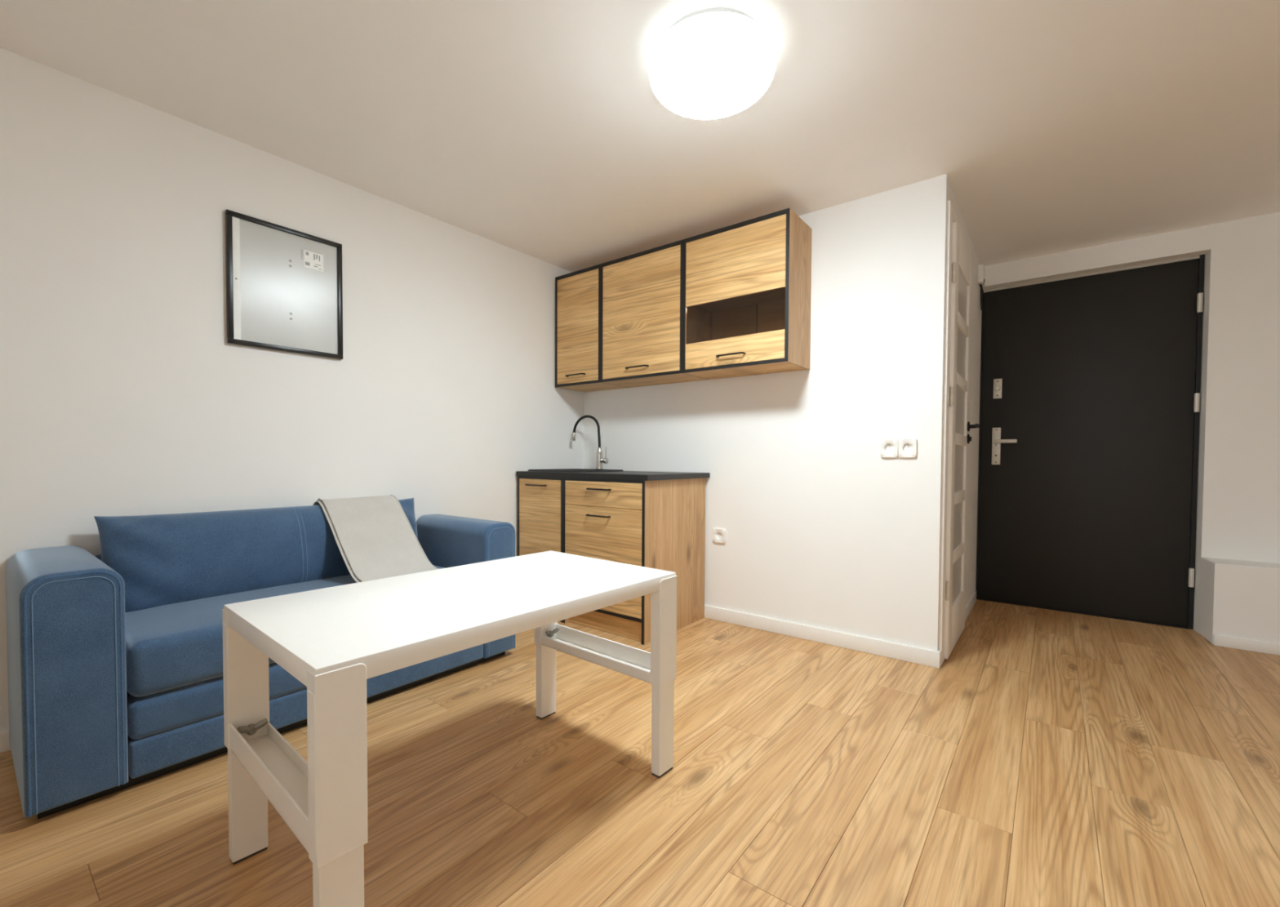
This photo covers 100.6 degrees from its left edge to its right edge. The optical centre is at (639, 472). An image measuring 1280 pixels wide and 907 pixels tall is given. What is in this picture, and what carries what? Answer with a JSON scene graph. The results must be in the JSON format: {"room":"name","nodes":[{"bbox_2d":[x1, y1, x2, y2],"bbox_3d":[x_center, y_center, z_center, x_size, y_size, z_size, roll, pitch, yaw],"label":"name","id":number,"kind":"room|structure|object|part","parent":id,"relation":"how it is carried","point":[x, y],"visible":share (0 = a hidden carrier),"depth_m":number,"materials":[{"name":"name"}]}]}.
{"room":"studio apartment","nodes":[
{"label":"studio apartment","id":0,"kind":"room"},
{"bbox_2d":[0,47,583,733],"bbox_3d":[-1.246,-0.243,2.762,0.120,2.214,6.080,1,2,38],"label":"wall","id":1,"kind":"structure","parent":0,"point":[124,391],"depth_m":2.08,"materials":[{"name":"paint"}]},
{"bbox_2d":[0,730,11,752],"bbox_3d":[-1.694,0.848,2.111,0.014,0.062,4.226,1,2,38],"label":"baseboard","id":2,"kind":"structure","parent":1,"relation":"attached to","point":[5,745],"depth_m":1.69,"materials":[{"name":"white wood"}]},
{"bbox_2d":[225,208,342,359],"bbox_3d":[-1.512,-0.783,2.287,0.020,0.526,0.434,1,2,38],"label":"picture frame","id":3,"kind":"object","parent":1,"relation":"attached to","point":[284,288],"visible":1,"depth_m":2.27,"materials":[{"name":"metal"}]},
{"bbox_2d":[305,251,322,270],"bbox_3d":[-1.449,-0.939,2.362,0.001,0.062,0.068,1,2,38],"label":"print","id":4,"kind":"object","parent":3,"relation":"attached to","point":[313,260],"depth_m":2.36},
{"bbox_2d":[0,599,1279,906],"bbox_3d":[0.739,0.943,1.244,5.163,0.060,6.080,1,2,38],"label":"floor","id":5,"kind":"structure","parent":0,"point":[1053,758],"depth_m":1.49,"materials":[{"name":"laminate"}]},
{"bbox_2d":[4,497,515,819],"bbox_3d":[-1.299,0.511,2.112,0.602,0.738,1.542,1,2,38],"label":"sofa","id":6,"kind":"object","parent":5,"relation":"on","point":[115,655],"visible":0.55,"depth_m":1.59,"materials":[{"name":"blue fabric"}]},
{"bbox_3d":[-1.715,0.556,1.580,0.600,0.608,0.191,1,2,38],"label":"armrest","id":7,"kind":"part","parent":6,"relation":"part of","materials":[{"name":"blue fabric"}]},
{"bbox_3d":[-1.523,0.550,2.296,0.024,0.550,1.167,1,2,38],"label":"backrest","id":8,"kind":"part","parent":6,"relation":"part of","materials":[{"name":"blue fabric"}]},
{"bbox_2d":[126,662,306,739],"bbox_3d":[-1.288,0.688,2.116,0.566,0.112,1.167,1,2,38],"label":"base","id":9,"kind":"object","parent":6,"relation":"on","point":[168,713],"depth_m":1.58,"materials":[{"name":"blue fabric"}]},
{"bbox_2d":[93,497,417,612],"bbox_3d":[-1.459,0.317,2.218,0.191,0.357,1.136,1,2,38],"label":"cushion","id":10,"kind":"object","parent":6,"relation":"on","point":[162,561],"depth_m":1.97,"materials":[{"name":"blue fabric"}]},
{"bbox_2d":[124,564,445,697],"bbox_3d":[-1.285,0.541,2.111,0.573,0.174,1.167,1,2,38],"label":"seat cushion","id":11,"kind":"object","parent":6,"relation":"on","point":[174,646],"depth_m":1.62,"materials":[{"name":"blue fabric"}]},
{"bbox_3d":[-1.288,0.795,2.119,0.567,0.102,1.167,1,2,38],"label":"panel","id":12,"kind":"part","parent":6,"relation":"part of","materials":[{"name":"blue fabric"}]},
{"bbox_2d":[312,494,438,582],"bbox_3d":[-1.155,0.277,2.343,0.548,0.324,0.339,1,2,38],"label":"throw blanket","id":13,"kind":"object","parent":6,"relation":"on","point":[375,538],"visible":0.87,"depth_m":2.33,"materials":[{"name":"white fabric"}]},
{"bbox_3d":[-0.881,0.533,2.652,0.600,0.608,0.177,1,2,38],"label":"armrest","id":14,"kind":"part","parent":6,"relation":"part of","materials":[{"name":"blue fabric"}]},
{"bbox_2d":[222,550,676,906],"bbox_3d":[-0.428,0.603,1.423,0.579,0.599,0.982,2,2,40],"label":"table","id":15,"kind":"object","parent":5,"relation":"on","point":[332,640],"visible":1,"depth_m":1.21,"materials":[{"name":"white paint"}]},
{"bbox_3d":[-0.925,0.473,1.249,0.038,0.317,0.080,2,2,40],"label":"leg","id":16,"kind":"part","parent":15,"relation":"part of","materials":[{"name":"white paint"}]},
{"bbox_2d":[229,718,308,852],"bbox_3d":[-0.718,0.606,1.079,0.506,0.056,0.098,1,2,38],"label":"crossbar","id":17,"kind":"object","parent":15,"relation":"on","point":[278,770],"depth_m":1.11,"materials":[{"name":"white wood"}]},
{"bbox_3d":[-0.511,0.484,0.900,0.038,0.317,0.080,2,2,40],"label":"leg","id":18,"kind":"part","parent":15,"relation":"part of","materials":[{"name":"white paint"}]},
{"bbox_3d":[-0.343,0.459,1.938,0.038,0.317,0.080,2,2,40],"label":"leg","id":19,"kind":"part","parent":15,"relation":"part of","materials":[{"name":"white paint"}]},
{"bbox_2d":[541,623,650,683],"bbox_3d":[-0.137,0.591,1.766,0.503,0.056,0.078,2,2,40],"label":"crossbar","id":20,"kind":"object","parent":15,"relation":"on","point":[626,660],"depth_m":1.78,"materials":[{"name":"white wood"}]},
{"bbox_3d":[0.071,0.470,1.589,0.038,0.317,0.080,2,2,40],"label":"leg","id":21,"kind":"part","parent":15,"relation":"part of","materials":[{"name":"white paint"}]},
{"bbox_2d":[517,475,563,622],"bbox_3d":[-0.427,0.437,3.381,0.400,0.832,0.620,1,2,38],"label":"base cabinet","id":22,"kind":"object","parent":5,"relation":"on","point":[540,499],"visible":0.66,"depth_m":3.15,"materials":[{"name":"brown wood"}]},
{"bbox_3d":[-0.622,0.076,3.152,0.166,0.009,0.031,1,2,38],"label":"handle","id":23,"kind":"part","parent":22,"relation":"part of","materials":[{"name":"black metal"}]},
{"bbox_3d":[-0.594,0.385,3.166,0.365,0.688,0.016,1,2,38],"label":"door","id":24,"kind":"part","parent":22,"relation":"part of","materials":[{"name":"brown wood"}]},
{"bbox_2d":[562,477,705,644],"bbox_3d":[-0.038,0.447,3.079,0.586,0.832,0.620,1,2,38],"label":"base cabinet","id":25,"kind":"object","parent":5,"relation":"on","point":[655,524],"visible":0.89,"depth_m":2.87,"materials":[{"name":"brown wood"}]},
{"bbox_3d":[-0.253,0.441,3.267,0.016,0.832,0.588,1,2,38],"label":"panel","id":26,"kind":"part","parent":25,"relation":"part of","materials":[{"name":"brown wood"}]},
{"bbox_3d":[-0.228,0.233,2.849,0.161,0.009,0.031,1,2,38],"label":"handle","id":27,"kind":"part","parent":25,"relation":"part of","materials":[{"name":"black metal"}]},
{"bbox_3d":[-0.225,0.090,2.844,0.161,0.009,0.031,1,2,38],"label":"handle","id":28,"kind":"part","parent":25,"relation":"part of","materials":[{"name":"black metal"}]},
{"bbox_3d":[-0.209,0.451,2.859,0.586,0.832,0.003,1,2,38],"label":"edge trim","id":29,"kind":"part","parent":25,"relation":"part of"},
{"bbox_3d":[-0.204,0.463,2.865,0.551,0.552,0.016,1,2,38],"label":"drawer","id":30,"kind":"part","parent":25,"relation":"part of","materials":[{"name":"brown wood"}]},
{"bbox_3d":[-0.203,0.117,2.856,0.551,0.134,0.016,1,2,38],"label":"drawer","id":31,"kind":"part","parent":25,"relation":"part of","materials":[{"name":"brown wood"}]},
{"bbox_2d":[515,471,710,480],"bbox_3d":[-0.175,0.012,3.200,1.012,0.029,0.609,1,2,38],"label":"countertop","id":32,"kind":"structure","parent":25,"relation":"on","point":[621,475],"depth_m":2.93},
{"bbox_2d":[528,468,622,472],"bbox_3d":[-0.400,-0.002,3.332,0.442,0.031,0.432,1,2,38],"label":"sink","id":33,"kind":"object","parent":32,"relation":"in","point":[571,470],"visible":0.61,"depth_m":3.24,"materials":[{"name":"black stone"}]},
{"bbox_2d":[571,414,608,469],"bbox_3d":[-0.328,-0.200,3.515,0.286,0.356,0.054,1,2,32],"label":"tap","id":34,"kind":"object","parent":32,"relation":"on","point":[599,460],"visible":1,"depth_m":3.47,"materials":[{"name":"metal"}]},
{"bbox_3d":[-0.445,-0.240,3.571,0.026,0.054,0.025,1,2,38],"label":"spout","id":35,"kind":"part","parent":34,"relation":"part of","materials":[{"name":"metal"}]},
{"bbox_3d":[-0.237,-0.112,3.451,0.057,0.107,0.036,1,2,38],"label":"mixer lever","id":36,"kind":"part","parent":34,"relation":"part of","materials":[{"name":"metal"}]},
{"bbox_3d":[0.197,0.452,2.917,0.016,0.832,0.588,1,2,38],"label":"panel","id":37,"kind":"part","parent":25,"relation":"part of","materials":[{"name":"brown wood"}]},
{"bbox_2d":[1213,634,1279,655],"bbox_3d":[3.587,0.875,2.227,1.633,0.056,0.013,1,2,38],"label":"baseboard","id":38,"kind":"structure","parent":5,"relation":"on","point":[1246,644],"depth_m":2.65,"materials":[{"name":"white wood"}]},
{"bbox_2d":[0,0,1279,271],"bbox_3d":[0.751,-1.351,1.187,5.163,0.100,6.080,1,2,38],"label":"ceiling","id":39,"kind":"structure","parent":0,"point":[539,129],"depth_m":1.91,"materials":[{"name":"paint"}]},
{"bbox_2d":[648,8,776,119],"bbox_3d":[0.224,-1.250,1.664,0.392,0.130,0.392,1,2,38],"label":"ceiling lamp","id":40,"kind":"object","parent":39,"relation":"attached to","point":[714,63],"visible":1,"depth_m":1.57,"materials":[{"name":"white plastic"}]},
{"bbox_3d":[0.224,-1.310,1.663,0.320,0.010,0.320,1,2,38],"label":"plate","id":41,"kind":"part","parent":40,"relation":"part of","materials":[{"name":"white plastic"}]},
{"bbox_2d":[583,173,950,651],"bbox_3d":[0.511,-0.243,3.114,2.223,2.214,0.100,1,2,38],"label":"wall","id":42,"kind":"structure","parent":0,"point":[824,531],"depth_m":2.67,"materials":[{"name":"paint"}]},
{"bbox_2d":[555,263,628,391],"bbox_3d":[-0.320,-0.917,3.477,0.399,0.720,0.321,1,2,38],"label":"upper cabinet","id":43,"kind":"object","parent":42,"relation":"attached to","point":[577,293],"visible":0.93,"depth_m":3.37,"materials":[{"name":"brown wood"}]},
{"bbox_3d":[-0.414,-0.619,3.372,0.159,0.009,0.031,1,2,38],"label":"handle","id":44,"kind":"part","parent":43,"relation":"part of","materials":[{"name":"black metal"}]},
{"bbox_3d":[-0.399,-0.915,3.375,0.399,0.720,0.003,1,2,38],"label":"edge trim","id":45,"kind":"part","parent":43,"relation":"part of","materials":[{"name":"black metal"}]},
{"bbox_3d":[-0.395,-0.912,3.381,0.364,0.679,0.016,1,2,38],"label":"door","id":46,"kind":"part","parent":43,"relation":"part of","materials":[{"name":"brown wood"}]},
{"bbox_3d":[-0.312,-0.566,3.498,0.367,0.016,0.288,1,2,38],"label":"panel","id":47,"kind":"part","parent":43,"relation":"part of","materials":[{"name":"brown wood"}]},
{"bbox_2d":[600,239,707,387],"bbox_3d":[0.075,-0.908,3.170,0.598,0.720,0.321,1,2,38],"label":"upper cabinet","id":48,"kind":"object","parent":42,"relation":"attached to","point":[642,293],"visible":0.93,"depth_m":3.06,"materials":[{"name":"brown wood"}]},
{"bbox_3d":[-0.145,-0.913,3.362,0.016,0.720,0.288,1,2,38],"label":"panel","id":49,"kind":"part","parent":48,"relation":"part of","materials":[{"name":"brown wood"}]},
{"bbox_3d":[-0.022,-0.609,3.068,0.159,0.009,0.031,1,2,38],"label":"handle","id":50,"kind":"part","parent":48,"relation":"part of","materials":[{"name":"black metal"}]},
{"bbox_3d":[0.000,-0.902,3.074,0.564,0.679,0.016,1,2,38],"label":"door","id":51,"kind":"part","parent":48,"relation":"part of","materials":[{"name":"brown wood"}]},
{"bbox_3d":[0.083,-0.556,3.192,0.566,0.016,0.288,1,2,38],"label":"panel","id":52,"kind":"part","parent":48,"relation":"part of","materials":[{"name":"brown wood"}]},
{"bbox_3d":[0.315,-0.902,3.004,0.016,0.720,0.288,1,2,38],"label":"panel","id":53,"kind":"part","parent":48,"relation":"part of","materials":[{"name":"brown wood"}]},
{"bbox_2d":[712,528,726,543],"bbox_3d":[0.463,0.368,3.096,0.083,0.083,0.017,1,2,38],"label":"power socket","id":54,"kind":"object","parent":42,"relation":"attached to","point":[715,531],"visible":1,"depth_m":3.09,"materials":[{"name":"white plastic"}]},
{"bbox_2d":[682,208,811,379],"bbox_3d":[0.548,-0.896,2.802,0.598,0.720,0.321,1,2,38],"label":"upper cabinet","id":55,"kind":"object","parent":42,"relation":"attached to","point":[747,284],"visible":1,"depth_m":2.67,"materials":[{"name":"brown wood"}]},
{"bbox_3d":[0.329,-0.902,2.994,0.016,0.720,0.288,1,2,38],"label":"panel","id":56,"kind":"part","parent":55,"relation":"part of","materials":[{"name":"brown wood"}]},
{"bbox_3d":[0.457,-0.597,2.696,0.159,0.009,0.031,1,2,38],"label":"handle","id":57,"kind":"part","parent":55,"relation":"part of","materials":[{"name":"black metal"}]},
{"bbox_3d":[0.472,-0.620,2.713,0.563,0.136,0.016,1,2,38],"label":"door panel","id":58,"kind":"part","parent":55,"relation":"part of","materials":[{"name":"brown wood"}]},
{"bbox_3d":[0.473,-0.788,2.709,0.563,0.200,0.004,1,2,38],"label":"pane","id":59,"kind":"part","parent":55,"relation":"part of","materials":[{"name":"clear glass"}]},
{"bbox_3d":[0.474,-1.060,2.702,0.563,0.341,0.016,1,2,38],"label":"door","id":60,"kind":"part","parent":55,"relation":"part of","materials":[{"name":"brown wood"}]},
{"bbox_3d":[0.556,-0.544,2.824,0.566,0.016,0.288,1,2,38],"label":"panel","id":61,"kind":"part","parent":55,"relation":"part of","materials":[{"name":"brown wood"}]},
{"bbox_3d":[0.788,-0.891,2.637,0.016,0.720,0.288,1,2,38],"label":"panel","id":62,"kind":"part","parent":55,"relation":"part of","materials":[{"name":"brown wood"}]},
{"bbox_2d":[704,604,941,668],"bbox_3d":[0.487,0.828,3.096,2.221,0.074,0.034,1,2,38],"label":"baseboard","id":63,"kind":"structure","parent":42,"relation":"attached to","point":[931,658],"depth_m":2.70,"materials":[{"name":"white wood"}]},
{"bbox_2d":[880,438,917,457],"bbox_3d":[1.216,-0.114,2.500,0.157,0.091,0.017,1,2,38],"label":"double socket","id":64,"kind":"object","parent":42,"relation":"attached to","point":[898,445],"visible":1,"depth_m":2.49,"materials":[{"name":"white plastic"}]},
{"bbox_3d":[1.184,-0.115,2.524,0.078,0.091,0.017,1,2,38],"label":"plate","id":65,"kind":"part","parent":64,"relation":"part of","materials":[{"name":"white plastic"}]},
{"bbox_3d":[1.247,-0.113,2.476,0.078,0.091,0.017,1,2,38],"label":"plate","id":66,"kind":"part","parent":64,"relation":"part of","materials":[{"name":"white plastic"}]},
{"bbox_2d":[949,184,980,605],"bbox_3d":[1.790,-0.234,3.029,0.100,2.214,1.334,1,2,38],"label":"wall","id":67,"kind":"structure","parent":0,"point":[975,288],"depth_m":3.30,"materials":[{"name":"paint"}]},
{"bbox_2d":[937,200,980,665],"bbox_3d":[1.599,-0.173,2.714,0.188,2.105,0.757,1,2,38],"label":"door","id":68,"kind":"structure","parent":67,"relation":"in","point":[956,438],"depth_m":2.52,"materials":[{"name":"white wood"}]},
{"bbox_3d":[1.415,-0.167,2.457,0.015,2.105,0.125,1,2,38],"label":"casing","id":69,"kind":"part","parent":68,"relation":"part of","materials":[{"name":"white wood"}]},
{"bbox_3d":[1.612,0.541,2.720,0.011,0.207,0.392,1,2,38],"label":"pane","id":70,"kind":"part","parent":68,"relation":"part of","materials":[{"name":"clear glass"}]},
{"bbox_3d":[1.612,0.756,2.724,0.026,0.223,0.392,1,2,38],"label":"rail","id":71,"kind":"part","parent":68,"relation":"part of","materials":[{"name":"white wood"}]},
{"bbox_3d":[1.613,0.268,2.713,0.011,0.229,0.392,1,2,38],"label":"pane","id":72,"kind":"part","parent":68,"relation":"part of","materials":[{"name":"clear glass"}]},
{"bbox_3d":[1.615,-0.020,2.705,0.011,0.234,0.392,1,2,38],"label":"pane","id":73,"kind":"part","parent":68,"relation":"part of","materials":[{"name":"clear glass"}]},
{"bbox_3d":[1.616,-0.310,2.698,0.011,0.234,0.392,1,2,38],"label":"pane","id":74,"kind":"part","parent":68,"relation":"part of","materials":[{"name":"clear glass"}]},
{"bbox_3d":[1.618,-0.600,2.691,0.011,0.234,0.392,1,2,38],"label":"pane","id":75,"kind":"part","parent":68,"relation":"part of","materials":[{"name":"clear glass"}]},
{"bbox_3d":[1.630,-1.190,2.701,0.015,0.070,0.559,1,2,38],"label":"casing","id":76,"kind":"part","parent":68,"relation":"part of","materials":[{"name":"white wood"}]},
{"bbox_3d":[1.619,-0.881,2.684,0.011,0.217,0.392,1,2,38],"label":"pane","id":77,"kind":"part","parent":68,"relation":"part of","materials":[{"name":"clear glass"}]},
{"bbox_3d":[1.621,-1.071,2.678,0.026,0.163,0.392,1,2,38],"label":"rail","id":78,"kind":"part","parent":68,"relation":"part of","materials":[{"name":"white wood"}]},
{"bbox_3d":[1.779,-0.247,2.837,0.059,0.052,0.131,1,2,38],"label":"handle","id":79,"kind":"part","parent":68,"relation":"part of","materials":[{"name":"metal"}]},
{"bbox_2d":[964,591,976,621],"bbox_3d":[2.034,0.831,3.287,0.012,0.074,0.658,1,2,38],"label":"baseboard","id":80,"kind":"structure","parent":67,"relation":"attached to","point":[969,606],"depth_m":3.28,"materials":[{"name":"white wood"}]},
{"bbox_2d":[977,264,985,286],"bbox_3d":[2.177,-1.254,3.386,0.034,0.110,0.100,1,2,38],"label":"box","id":81,"kind":"object","parent":67,"relation":"attached to","point":[981,269],"visible":1,"depth_m":3.35,"materials":[{"name":"white plastic"}]},
{"bbox_2d":[979,284,983,310],"bbox_3d":[2.192,-1.123,3.415,0.020,0.168,0.072,1,2,38],"label":"cable","id":82,"kind":"object","parent":81,"relation":"hanging from","point":[980,285],"visible":1,"depth_m":3.39,"materials":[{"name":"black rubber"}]},
{"bbox_2d":[974,212,1279,633],"bbox_3d":[2.494,-0.242,3.466,4.923,2.214,0.220,1,2,38],"label":"wall","id":83,"kind":"structure","parent":0,"point":[1238,497],"depth_m":2.82,"materials":[{"name":"paint"}]},
{"bbox_2d":[975,254,1204,629],"bbox_3d":[2.699,-0.170,3.275,1.036,2.083,0.122,1,2,38],"label":"door","id":84,"kind":"structure","parent":83,"relation":"in","point":[1090,390],"depth_m":3.23,"materials":[{"name":"black metal"}]},
{"bbox_3d":[2.311,-0.181,3.613,0.009,2.083,0.064,1,2,38],"label":"frame","id":85,"kind":"part","parent":84,"relation":"part of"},
{"bbox_3d":[2.365,-0.174,3.529,0.048,0.246,0.010,1,2,38],"label":"handle plate","id":86,"kind":"part","parent":84,"relation":"part of","materials":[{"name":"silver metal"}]},
{"bbox_3d":[2.368,-0.554,3.519,0.048,0.130,0.010,1,2,38],"label":"lock plate","id":87,"kind":"part","parent":84,"relation":"part of","materials":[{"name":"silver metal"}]},
{"bbox_3d":[2.384,-0.203,3.474,0.131,0.032,0.052,1,2,38],"label":"lever handle","id":88,"kind":"part","parent":84,"relation":"part of","materials":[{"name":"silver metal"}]},
{"bbox_3d":[2.717,-1.203,3.275,1.007,0.015,0.064,1,2,38],"label":"frame","id":89,"kind":"part","parent":84,"relation":"part of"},
{"bbox_3d":[3.118,-0.161,2.986,0.020,2.083,0.064,1,2,38],"label":"frame","id":90,"kind":"part","parent":84,"relation":"part of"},
{"bbox_2d":[1199,556,1279,644],"bbox_3d":[3.648,0.690,2.316,1.653,0.422,0.209,1,2,38],"label":"trim","id":91,"kind":"structure","parent":83,"relation":"attached to","point":[1239,598],"depth_m":2.68,"materials":[{"name":"paint"}]}
]}

